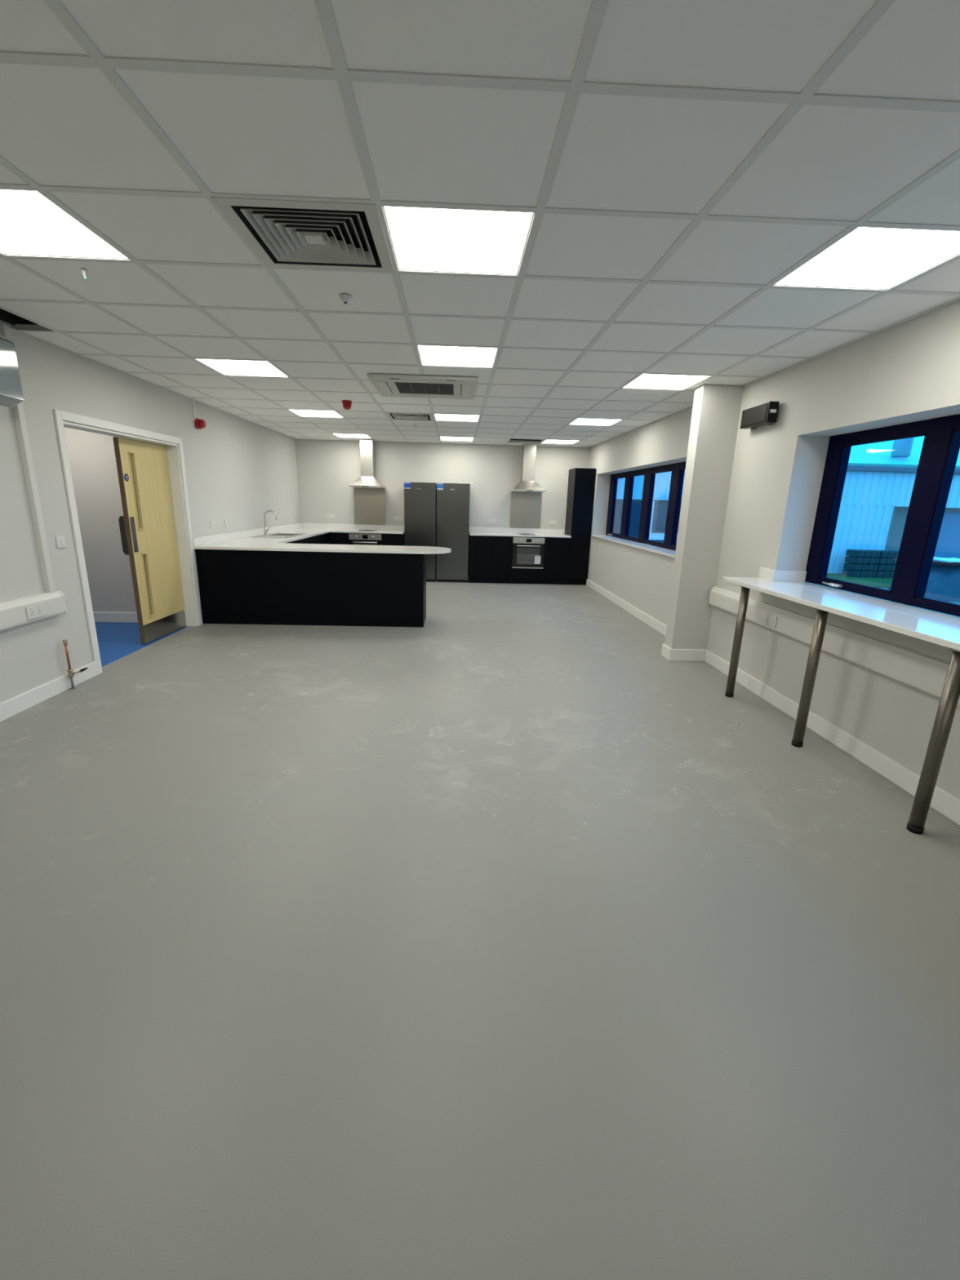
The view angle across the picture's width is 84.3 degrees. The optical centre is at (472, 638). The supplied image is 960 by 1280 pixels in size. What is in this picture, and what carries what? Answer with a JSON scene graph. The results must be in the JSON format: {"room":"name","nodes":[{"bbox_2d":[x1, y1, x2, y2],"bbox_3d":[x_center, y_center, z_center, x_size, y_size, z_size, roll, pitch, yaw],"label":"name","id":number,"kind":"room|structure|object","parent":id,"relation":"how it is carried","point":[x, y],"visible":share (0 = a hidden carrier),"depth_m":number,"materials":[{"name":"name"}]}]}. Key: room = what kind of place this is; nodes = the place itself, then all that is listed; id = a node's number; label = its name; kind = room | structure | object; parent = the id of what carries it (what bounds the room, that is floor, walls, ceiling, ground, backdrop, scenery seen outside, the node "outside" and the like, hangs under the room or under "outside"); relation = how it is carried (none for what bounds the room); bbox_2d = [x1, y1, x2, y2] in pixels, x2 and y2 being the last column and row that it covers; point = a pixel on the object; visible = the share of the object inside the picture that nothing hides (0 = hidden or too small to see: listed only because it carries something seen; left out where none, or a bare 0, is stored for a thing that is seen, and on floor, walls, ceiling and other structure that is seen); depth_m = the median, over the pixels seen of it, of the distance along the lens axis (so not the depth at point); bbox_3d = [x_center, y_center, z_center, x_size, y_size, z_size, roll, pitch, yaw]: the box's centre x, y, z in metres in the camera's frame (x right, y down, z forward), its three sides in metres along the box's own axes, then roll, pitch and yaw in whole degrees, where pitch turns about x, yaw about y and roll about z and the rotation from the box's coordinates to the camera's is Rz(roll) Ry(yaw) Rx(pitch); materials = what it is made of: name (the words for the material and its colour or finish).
{"room":"communal kitchen","nodes":[
{"label":"communal kitchen","id":0,"kind":"room"},
{"bbox_2d":[63,426,137,613],"bbox_3d":[-4.357,-0.965,4.042,2.153,2.600,4.200,1,14,-2],"label":"wall","id":1,"kind":"structure","parent":0,"point":[91,455],"depth_m":5.98,"materials":[{"name":"paint"}]},
{"bbox_2d":[93,612,137,622],"bbox_3d":[-4.394,-0.256,6.251,2.053,0.120,0.018,1,14,-2],"label":"baseboard","id":2,"kind":"structure","parent":1,"relation":"attached to","point":[117,617],"depth_m":6.25,"materials":[{"name":"white"}]},
{"bbox_2d":[0,320,300,702],"bbox_3d":[-3.180,-0.965,3.455,0.160,2.950,13.996,1,14,-2],"label":"wall","id":3,"kind":"structure","parent":0,"point":[237,470],"depth_m":4.16,"materials":[{"name":"paint"}]},
{"bbox_2d":[0,333,23,407],"bbox_3d":[-2.971,-1.584,2.941,0.203,0.423,0.900,1,14,-2],"label":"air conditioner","id":4,"kind":"object","parent":3,"relation":"attached to","point":[11,388],"visible":1,"depth_m":3.31,"materials":[{"name":"white plastic"}]},
{"bbox_2d":[0,324,55,592],"bbox_3d":[-3.084,-1.198,3.684,0.040,1.761,0.050,1,14,-2],"label":"cable conduit","id":5,"kind":"object","parent":3,"relation":"attached to","point":[18,410],"visible":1,"depth_m":3.71,"materials":[{"name":"white plastic"}]},
{"bbox_2d":[0,590,66,631],"bbox_3d":[-2.992,0.640,0.447,0.061,0.179,7.339,1,14,-2],"label":"cable trunking","id":6,"kind":"object","parent":3,"relation":"attached to","point":[13,614],"visible":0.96,"depth_m":3.66,"materials":[{"name":"white plastic"}]},
{"bbox_2d":[25,604,44,619],"bbox_3d":[-3.054,-0.190,3.708,0.013,0.086,0.146,1,14,-2],"label":"wall socket","id":7,"kind":"object","parent":6,"relation":"attached to","point":[37,611],"visible":1,"depth_m":3.70,"materials":[{"name":"white plastic"}]},
{"bbox_2d":[0,662,97,722],"bbox_3d":[-3.033,1.204,0.739,0.018,0.118,7.643,1,14,-2],"label":"baseboard","id":8,"kind":"structure","parent":3,"relation":"attached to","point":[11,707],"depth_m":3.85,"materials":[{"name":"white"}]},
{"bbox_2d":[55,535,66,547],"bbox_3d":[-3.116,-0.734,4.020,0.014,0.086,0.086,1,14,-2],"label":"light switch","id":9,"kind":"object","parent":3,"relation":"attached to","point":[60,540],"visible":1,"depth_m":4.01,"materials":[{"name":"white plastic"}]},
{"bbox_2d":[53,408,201,675],"bbox_3d":[-3.263,-0.935,5.088,0.249,2.071,1.877,1,14,-2],"label":"door","id":10,"kind":"structure","parent":3,"relation":"in","point":[153,526],"depth_m":5.41,"materials":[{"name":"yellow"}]},
{"bbox_2d":[191,399,205,429],"bbox_3d":[-3.116,-2.566,6.067,0.095,0.306,0.120,1,14,-2],"label":"fire alarm","id":11,"kind":"object","parent":3,"relation":"attached to","point":[199,424],"visible":1,"depth_m":6.05,"materials":[{"name":"red plastic"}]},
{"bbox_2d":[209,520,213,528],"bbox_3d":[-3.191,-1.402,6.506,0.013,0.086,0.086,1,14,-2],"label":"wall socket","id":12,"kind":"object","parent":3,"relation":"attached to","point":[211,522],"visible":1,"depth_m":6.49,"materials":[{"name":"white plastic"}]},
{"bbox_2d":[223,520,227,526],"bbox_3d":[-3.202,-1.502,6.893,0.013,0.086,0.086,1,14,-2],"label":"wall socket","id":13,"kind":"object","parent":3,"relation":"attached to","point":[225,522],"visible":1,"depth_m":6.88,"materials":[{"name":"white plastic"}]},
{"bbox_2d":[295,439,590,578],"bbox_3d":[-0.550,-2.656,10.250,5.507,2.950,0.150,1,14,-2],"label":"wall","id":14,"kind":"structure","parent":0,"point":[326,468],"depth_m":10.05,"materials":[{"name":"paint"}]},
{"bbox_2d":[326,514,334,518],"bbox_3d":[-2.720,-2.350,10.180,0.146,0.086,0.013,1,14,-2],"label":"wall socket","id":15,"kind":"object","parent":14,"relation":"attached to","point":[328,516],"visible":1,"depth_m":10.18,"materials":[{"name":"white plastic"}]},
{"bbox_2d":[348,439,385,488],"bbox_3d":[-1.936,-3.208,9.743,0.596,0.841,0.471,1,14,-2],"label":"hood","id":16,"kind":"object","parent":14,"relation":"attached to","point":[367,479],"visible":1,"depth_m":9.69,"materials":[{"name":"silver metal"}]},
{"bbox_2d":[353,487,385,524],"bbox_3d":[-1.958,-2.530,10.139,0.590,0.677,0.006,1,14,-2],"label":"backsplash","id":17,"kind":"structure","parent":14,"relation":"attached to","point":[369,503],"depth_m":10.14,"materials":[{"name":"silver metal"}]},
{"bbox_2d":[393,516,401,520],"bbox_3d":[-1.442,-2.316,10.228,0.146,0.086,0.013,1,14,-2],"label":"wall socket","id":18,"kind":"object","parent":14,"relation":"attached to","point":[395,518],"visible":1,"depth_m":10.22,"materials":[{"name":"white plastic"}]},
{"bbox_2d":[488,519,495,524],"bbox_3d":[0.377,-2.279,10.292,0.146,0.086,0.013,1,14,-2],"label":"wall socket","id":19,"kind":"object","parent":14,"relation":"attached to","point":[490,521],"visible":1,"depth_m":10.29,"materials":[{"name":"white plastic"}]},
{"bbox_2d":[510,491,542,528],"bbox_3d":[1.035,-2.482,10.242,0.590,0.677,0.006,1,14,-2],"label":"backsplash","id":20,"kind":"structure","parent":14,"relation":"attached to","point":[526,507],"depth_m":10.24,"materials":[{"name":"silver metal"}]},
{"bbox_2d":[511,444,545,492],"bbox_3d":[1.052,-3.160,9.846,0.596,0.841,0.471,1,14,-2],"label":"hood","id":21,"kind":"object","parent":14,"relation":"attached to","point":[527,483],"visible":1,"depth_m":9.79,"materials":[{"name":"silver metal"}]},
{"bbox_2d":[549,520,556,524],"bbox_3d":[1.576,-2.265,10.331,0.146,0.086,0.013,1,14,-2],"label":"wall socket","id":22,"kind":"object","parent":14,"relation":"attached to","point":[551,522],"visible":1,"depth_m":10.33,"materials":[{"name":"white plastic"}]},
{"bbox_2d":[0,578,959,1279],"bbox_3d":[-1.339,0.560,3.828,8.020,0.100,14.246,1,14,-2],"label":"floor","id":23,"kind":"structure","parent":0,"point":[493,938],"depth_m":1.74,"materials":[{"name":"grey plastic"}]},
{"bbox_2d":[62,640,88,689],"bbox_3d":[-3.069,0.186,4.126,0.053,0.392,0.159,6,15,17],"label":"copper pipe","id":24,"kind":"object","parent":23,"relation":"on","point":[70,673],"visible":1,"depth_m":4.08,"materials":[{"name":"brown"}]},
{"bbox_2d":[293,536,312,543],"bbox_3d":[-2.925,-1.119,8.210,0.665,0.881,1.060,1,14,-2],"label":"base cabinet","id":25,"kind":"object","parent":23,"relation":"on","point":[309,540],"visible":0.02,"depth_m":8.20,"materials":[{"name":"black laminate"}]},
{"bbox_2d":[195,549,426,626],"bbox_3d":[-1.897,-0.662,6.541,2.621,0.881,0.598,1,14,-2],"label":"base cabinet","id":26,"kind":"object","parent":23,"relation":"on","point":[237,587],"visible":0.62,"depth_m":6.25,"materials":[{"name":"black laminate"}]},
{"bbox_2d":[192,523,451,554],"bbox_3d":[-1.777,-1.603,8.178,2.944,0.125,4.315,1,14,-2],"label":"countertop","id":27,"kind":"structure","parent":26,"relation":"on","point":[238,540],"depth_m":6.71,"materials":[{"name":"white stone"}]},
{"bbox_2d":[263,510,277,535],"bbox_3d":[-3.028,-1.738,7.952,0.219,0.366,0.056,3,15,5],"label":"tap","id":28,"kind":"object","parent":27,"relation":"on","point":[265,529],"visible":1,"depth_m":7.95,"materials":[{"name":"silver metal"}]},
{"bbox_2d":[252,533,303,537],"bbox_3d":[-2.933,-1.495,8.112,0.500,0.185,1.020,1,14,-2],"label":"sink","id":29,"kind":"object","parent":27,"relation":"in","point":[272,535],"visible":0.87,"depth_m":7.99,"materials":[{"name":"silver metal"}]},
{"bbox_2d":[359,528,377,531],"bbox_3d":[-1.957,-2.037,9.954,0.290,0.009,0.440,1,14,-2],"label":"cooktop","id":30,"kind":"object","parent":27,"relation":"in","point":[362,530],"visible":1,"depth_m":9.87,"materials":[{"name":"black glass"}]},
{"bbox_2d":[312,533,328,544],"bbox_3d":[-2.957,-1.388,9.250,0.665,0.881,1.087,1,14,-2],"label":"base cabinet","id":31,"kind":"object","parent":23,"relation":"on","point":[323,538],"visible":0.02,"depth_m":9.19,"materials":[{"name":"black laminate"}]},
{"bbox_2d":[328,532,349,544],"bbox_3d":[-2.464,-1.591,10.080,0.366,0.881,0.590,1,14,-2],"label":"base cabinet","id":32,"kind":"object","parent":23,"relation":"on","point":[335,538],"visible":0.35,"depth_m":9.71,"materials":[{"name":"black laminate"}]},
{"bbox_2d":[382,533,404,546],"bbox_3d":[-1.485,-1.575,10.114,0.387,0.881,0.590,1,14,-2],"label":"base cabinet","id":33,"kind":"object","parent":23,"relation":"on","point":[387,539],"visible":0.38,"depth_m":9.75,"materials":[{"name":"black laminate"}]},
{"bbox_2d":[404,482,436,582],"bbox_3d":[-0.971,-2.011,10.024,0.573,1.795,0.554,1,14,-2],"label":"fridge","id":34,"kind":"object","parent":23,"relation":"on","point":[420,498],"visible":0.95,"depth_m":9.70,"materials":[{"name":"grey metal"}]},
{"bbox_2d":[435,483,470,582],"bbox_3d":[-0.369,-2.001,10.045,0.598,1.795,0.554,1,14,-2],"label":"fridge","id":35,"kind":"object","parent":23,"relation":"on","point":[452,499],"visible":1,"depth_m":9.77,"materials":[{"name":"grey metal"}]},
{"bbox_2d":[468,534,512,583],"bbox_3d":[0.337,-1.546,10.176,0.792,0.881,0.590,1,14,-2],"label":"base cabinet","id":36,"kind":"object","parent":23,"relation":"on","point":[490,557],"visible":0.99,"depth_m":9.89,"materials":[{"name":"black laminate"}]},
{"bbox_2d":[469,526,571,537],"bbox_3d":[0.884,-2.021,10.054,1.870,0.125,0.630,1,14,-2],"label":"countertop","id":37,"kind":"structure","parent":36,"relation":"on","point":[492,531],"depth_m":10.31,"materials":[{"name":"white stone"}]},
{"bbox_2d":[517,533,534,534],"bbox_3d":[1.026,-1.989,10.056,0.290,0.009,0.440,1,14,-2],"label":"cooktop","id":38,"kind":"object","parent":37,"relation":"in","point":[517,533],"visible":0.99,"depth_m":10.00,"materials":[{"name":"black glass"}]},
{"bbox_2d":[511,536,544,583],"bbox_3d":[1.032,-1.534,10.200,0.592,0.881,0.590,1,14,-2],"label":"housing","id":39,"kind":"object","parent":23,"relation":"on","point":[518,575],"visible":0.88,"depth_m":9.99,"materials":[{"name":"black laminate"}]},
{"bbox_2d":[511,536,545,568],"bbox_3d":[1.036,-1.665,10.120,0.588,0.575,0.600,1,14,-2],"label":"oven","id":40,"kind":"object","parent":39,"relation":"in","point":[527,552],"visible":1,"depth_m":9.87,"materials":[{"name":"grey"}]},
{"bbox_2d":[542,537,570,584],"bbox_3d":[1.566,-1.526,10.218,0.473,0.881,0.590,1,14,-2],"label":"base cabinet","id":41,"kind":"object","parent":23,"relation":"on","point":[557,549],"visible":0.96,"depth_m":9.93,"materials":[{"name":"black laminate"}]},
{"bbox_2d":[564,467,595,584],"bbox_3d":[2.004,-2.116,10.078,0.364,2.115,0.590,1,14,-2],"label":"tall cabinet","id":42,"kind":"object","parent":23,"relation":"on","point":[580,489],"visible":0.99,"depth_m":9.81,"materials":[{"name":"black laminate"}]},
{"bbox_2d":[664,384,743,649],"bbox_3d":[2.178,-1.028,5.064,0.357,2.526,0.180,1,14,-2],"label":"wall pier","id":43,"kind":"object","parent":23,"relation":"on","point":[716,410],"visible":0.86,"depth_m":4.95,"materials":[{"name":"paint"}]},
{"bbox_2d":[661,644,706,661],"bbox_3d":[2.140,0.137,5.365,0.375,0.118,0.216,1,14,-2],"label":"baseboard","id":44,"kind":"object","parent":43,"relation":"attached to","point":[680,655],"visible":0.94,"depth_m":5.26,"materials":[{"name":"white"}]},
{"bbox_2d":[722,567,959,834],"bbox_3d":[2.366,0.340,2.799,0.571,1.020,3.450,1,14,-2],"label":"breakfast bar","id":45,"kind":"object","parent":23,"relation":"on","point":[942,629],"visible":1,"depth_m":3.08,"materials":[{"name":"white stone"}]},
{"bbox_3d":[-1.979,-1.583,10.097,0.592,0.881,0.590,1,14,-2],"label":"housing","id":46,"kind":"object","parent":23,"relation":"on","visible":0},
{"bbox_2d":[348,533,381,545],"bbox_3d":[-1.974,-1.714,10.017,0.588,0.575,0.600,1,14,-2],"label":"oven","id":47,"kind":"object","parent":46,"relation":"in","point":[364,539],"visible":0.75,"depth_m":9.72,"materials":[{"name":"grey metal"}]},
{"bbox_2d":[0,0,959,447],"bbox_3d":[-0.235,-2.169,3.154,5.987,0.525,14.146,1,14,-2],"label":"ceiling","id":48,"kind":"structure","parent":0,"point":[674,162],"depth_m":1.76,"materials":[{"name":"tile"}]},
{"bbox_2d":[0,189,128,259],"bbox_3d":[-1.857,-1.696,2.170,0.594,0.012,0.594,1,14,-2],"label":"recessed light","id":49,"kind":"object","parent":48,"relation":"in","point":[31,224],"visible":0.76,"depth_m":2.22,"materials":[{"name":"white plastic"}]},
{"bbox_2d":[80,268,87,278],"bbox_3d":[-1.884,-1.773,2.579,0.024,0.037,0.024,1,14,-2],"label":"ceiling sensor","id":50,"kind":"object","parent":48,"relation":"attached to","point":[84,272],"visible":1,"depth_m":2.57,"materials":[{"name":"white plastic"}]},
{"bbox_2d":[196,359,288,377],"bbox_3d":[-1.926,-2.298,4.493,0.594,0.012,0.594,1,14,-2],"label":"recessed light","id":51,"kind":"object","parent":48,"relation":"in","point":[230,367],"visible":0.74,"depth_m":4.49,"materials":[{"name":"white plastic"}]},
{"bbox_2d":[210,196,394,272],"bbox_3d":[-0.654,-1.811,2.177,0.594,0.303,0.594,1,14,-2],"label":"ceiling vent","id":52,"kind":"object","parent":48,"relation":"in","point":[282,233],"visible":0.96,"depth_m":2.20,"materials":[{"name":"grey metal"}]},
{"bbox_2d":[289,409,342,417],"bbox_3d":[-1.996,-2.900,6.815,0.594,0.012,0.594,1,14,-2],"label":"recessed light","id":53,"kind":"object","parent":48,"relation":"in","point":[300,412],"visible":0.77,"depth_m":6.83,"materials":[{"name":"white plastic"}]},
{"bbox_2d":[339,293,351,303],"bbox_3d":[-0.676,-1.807,2.828,0.060,0.037,0.060,1,14,-2],"label":"ceiling sensor","id":54,"kind":"object","parent":48,"relation":"attached to","point":[345,298],"visible":1,"depth_m":2.81,"materials":[{"name":"white plastic"}]},
{"bbox_2d":[342,400,351,409],"bbox_3d":[-1.389,-2.588,5.880,0.108,0.086,0.108,1,14,-2],"label":"fire alarm","id":55,"kind":"object","parent":48,"relation":"attached to","point":[347,404],"visible":1,"depth_m":5.84,"materials":[{"name":"red plastic"}]},
{"bbox_2d":[333,433,370,438],"bbox_3d":[-2.066,-3.502,9.137,0.594,0.012,0.594,1,14,-2],"label":"recessed light","id":56,"kind":"object","parent":48,"relation":"in","point":[360,436],"visible":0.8,"depth_m":9.16,"materials":[{"name":"white plastic"}]},
{"bbox_2d":[384,412,434,421],"bbox_3d":[-0.793,-3.015,6.821,0.594,0.303,0.594,1,14,-2],"label":"ceiling vent","id":57,"kind":"object","parent":48,"relation":"in","point":[392,415],"visible":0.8,"depth_m":6.92,"materials":[{"name":"grey metal"}]},
{"bbox_2d":[367,373,477,399],"bbox_3d":[-0.441,-2.367,5.000,0.950,0.033,0.900,1,14,-2],"label":"air conditioning unit","id":58,"kind":"object","parent":48,"relation":"attached to","point":[387,384],"visible":1,"depth_m":4.88,"materials":[{"name":"grey plastic"}]},
{"bbox_2d":[394,382,453,395],"bbox_3d":[-0.441,-2.366,5.000,0.530,0.018,0.530,1,14,-2],"label":"grille","id":59,"kind":"object","parent":58,"relation":"attached to","point":[401,388],"depth_m":5.02,"materials":[{"name":"grey"}]},
{"bbox_2d":[434,413,479,422],"bbox_3d":[-0.197,-2.871,6.876,0.594,0.012,0.594,1,14,-2],"label":"recessed light","id":60,"kind":"object","parent":48,"relation":"in","point":[437,416],"visible":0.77,"depth_m":6.89,"materials":[{"name":"white plastic"}]},
{"bbox_2d":[440,436,473,440],"bbox_3d":[-0.267,-3.473,9.199,0.594,0.012,0.594,1,14,-2],"label":"recessed light","id":61,"kind":"object","parent":48,"relation":"in","point":[445,438],"visible":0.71,"depth_m":9.22,"materials":[{"name":"white plastic"}]},
{"bbox_2d":[417,345,497,367],"bbox_3d":[-0.110,-2.118,3.974,0.594,0.012,0.594,1,14,-2],"label":"recessed light","id":62,"kind":"object","parent":48,"relation":"in","point":[429,355],"visible":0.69,"depth_m":3.96,"materials":[{"name":"white plastic"}]},
{"bbox_2d":[382,206,534,275],"bbox_3d":[-0.058,-1.667,2.232,0.594,0.012,0.594,1,14,-2],"label":"recessed light","id":63,"kind":"object","parent":48,"relation":"in","point":[422,239],"visible":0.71,"depth_m":2.19,"materials":[{"name":"white plastic"}]},
{"bbox_2d":[542,440,578,444],"bbox_3d":[1.532,-3.444,9.260,0.594,0.012,0.594,1,14,-2],"label":"recessed light","id":64,"kind":"object","parent":48,"relation":"in","point":[558,442],"visible":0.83,"depth_m":9.29,"materials":[{"name":"white plastic"}]},
{"bbox_2d":[569,418,621,425],"bbox_3d":[1.601,-2.842,6.938,0.594,0.012,0.594,1,14,-2],"label":"recessed light","id":65,"kind":"object","parent":48,"relation":"in","point":[579,421],"visible":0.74,"depth_m":6.95,"materials":[{"name":"white plastic"}]},
{"bbox_2d":[623,373,709,390],"bbox_3d":[1.671,-2.240,4.616,0.594,0.012,0.594,1,14,-2],"label":"recessed light","id":66,"kind":"object","parent":48,"relation":"in","point":[645,380],"visible":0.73,"depth_m":4.61,"materials":[{"name":"white plastic"}]},
{"bbox_2d":[774,226,959,289],"bbox_3d":[1.741,-1.638,2.293,0.594,0.012,0.594,1,14,-2],"label":"recessed light","id":67,"kind":"object","parent":48,"relation":"in","point":[865,258],"visible":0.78,"depth_m":2.27,"materials":[{"name":"white plastic"}]},
{"bbox_2d":[586,299,959,799],"bbox_3d":[2.563,-0.873,3.651,0.320,2.950,13.996,1,14,-2],"label":"wall","id":68,"kind":"structure","parent":0,"point":[907,371],"depth_m":3.94,"materials":[{"name":"paint"}]},
{"bbox_2d":[586,578,666,635],"bbox_3d":[2.246,-0.484,7.778,0.018,0.118,4.795,1,14,-2],"label":"baseboard","id":69,"kind":"structure","parent":68,"relation":"attached to","point":[655,624],"depth_m":7.52,"materials":[{"name":"white"}]},
{"bbox_2d":[591,461,686,558],"bbox_3d":[2.424,-1.892,7.614,0.340,1.094,4.145,1,14,-2],"label":"window","id":70,"kind":"structure","parent":68,"relation":"in","point":[677,469],"depth_m":7.66,"materials":[{"name":"blue"}]},
{"bbox_2d":[740,401,779,430],"bbox_3d":[2.346,-1.814,4.332,0.095,0.162,0.422,1,14,-2],"label":"heater","id":71,"kind":"object","parent":68,"relation":"attached to","point":[766,413],"visible":1,"depth_m":4.25,"materials":[{"name":"black plastic"}]},
{"bbox_2d":[704,649,959,825],"bbox_3d":[2.443,1.209,1.248,0.018,0.118,8.307,1,14,-2],"label":"baseboard","id":72,"kind":"structure","parent":68,"relation":"attached to","point":[943,802],"depth_m":3.31,"materials":[{"name":"white"}]},
{"bbox_2d":[708,586,959,706],"bbox_3d":[2.436,0.624,1.097,0.061,0.175,8.290,1,14,-2],"label":"cable trunking","id":73,"kind":"object","parent":68,"relation":"attached to","point":[926,673],"visible":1,"depth_m":3.25,"materials":[{"name":"white plastic"}]},
{"bbox_2d":[764,613,777,627],"bbox_3d":[2.308,-0.143,4.104,0.013,0.086,0.146,1,14,-2],"label":"wall socket","id":74,"kind":"object","parent":73,"relation":"attached to","point":[770,620],"visible":1,"depth_m":4.09,"materials":[{"name":"white plastic"}]},
{"bbox_2d":[804,413,959,617],"bbox_3d":[2.688,-0.595,2.590,0.114,1.077,3.035,1,14,-2],"label":"window","id":75,"kind":"structure","parent":68,"relation":"in","point":[940,448],"depth_m":3.21,"materials":[{"name":"blue"}]},
{"label":"outside","id":76,"kind":"structure","parent":0,"visible":0},
{"bbox_2d":[813,583,959,617],"bbox_3d":[22.651,-3.953,26.195,41.250,0.200,72.000,1,14,-2],"label":"ground","id":77,"kind":"structure","parent":76,"point":[814,584],"depth_m":12.90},
{"bbox_2d":[609,435,959,573],"bbox_3d":[11.432,-7.093,22.874,38.000,7.000,12.200,1,14,-2],"label":"industrial building","id":78,"kind":"structure","parent":77,"relation":"on","point":[880,478],"depth_m":17.55,"materials":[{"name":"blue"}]},
{"bbox_2d":[826,573,893,587],"bbox_3d":[15.363,-1.777,16.619,10.400,0.030,3.000,1,14,-2],"label":"grass verge","id":79,"kind":"structure","parent":77,"relation":"on","point":[876,582],"depth_m":16.37,"materials":[{"name":"green plant"}]},
{"bbox_2d":[841,549,898,577],"bbox_3d":[13.026,-2.444,17.233,1.550,0.840,0.540,1,14,-2],"label":"crate stack","id":80,"kind":"object","parent":79,"relation":"on","point":[859,562],"visible":0.88,"depth_m":17.01,"materials":[{"name":"plastic"}]},
{"bbox_2d":[887,556,959,602],"bbox_3d":[14.184,-1.542,13.699,5.950,0.979,1.700,1,14,-2],"label":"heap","id":81,"kind":"object","parent":77,"relation":"on","point":[944,580],"visible":0.61,"depth_m":13.09,"materials":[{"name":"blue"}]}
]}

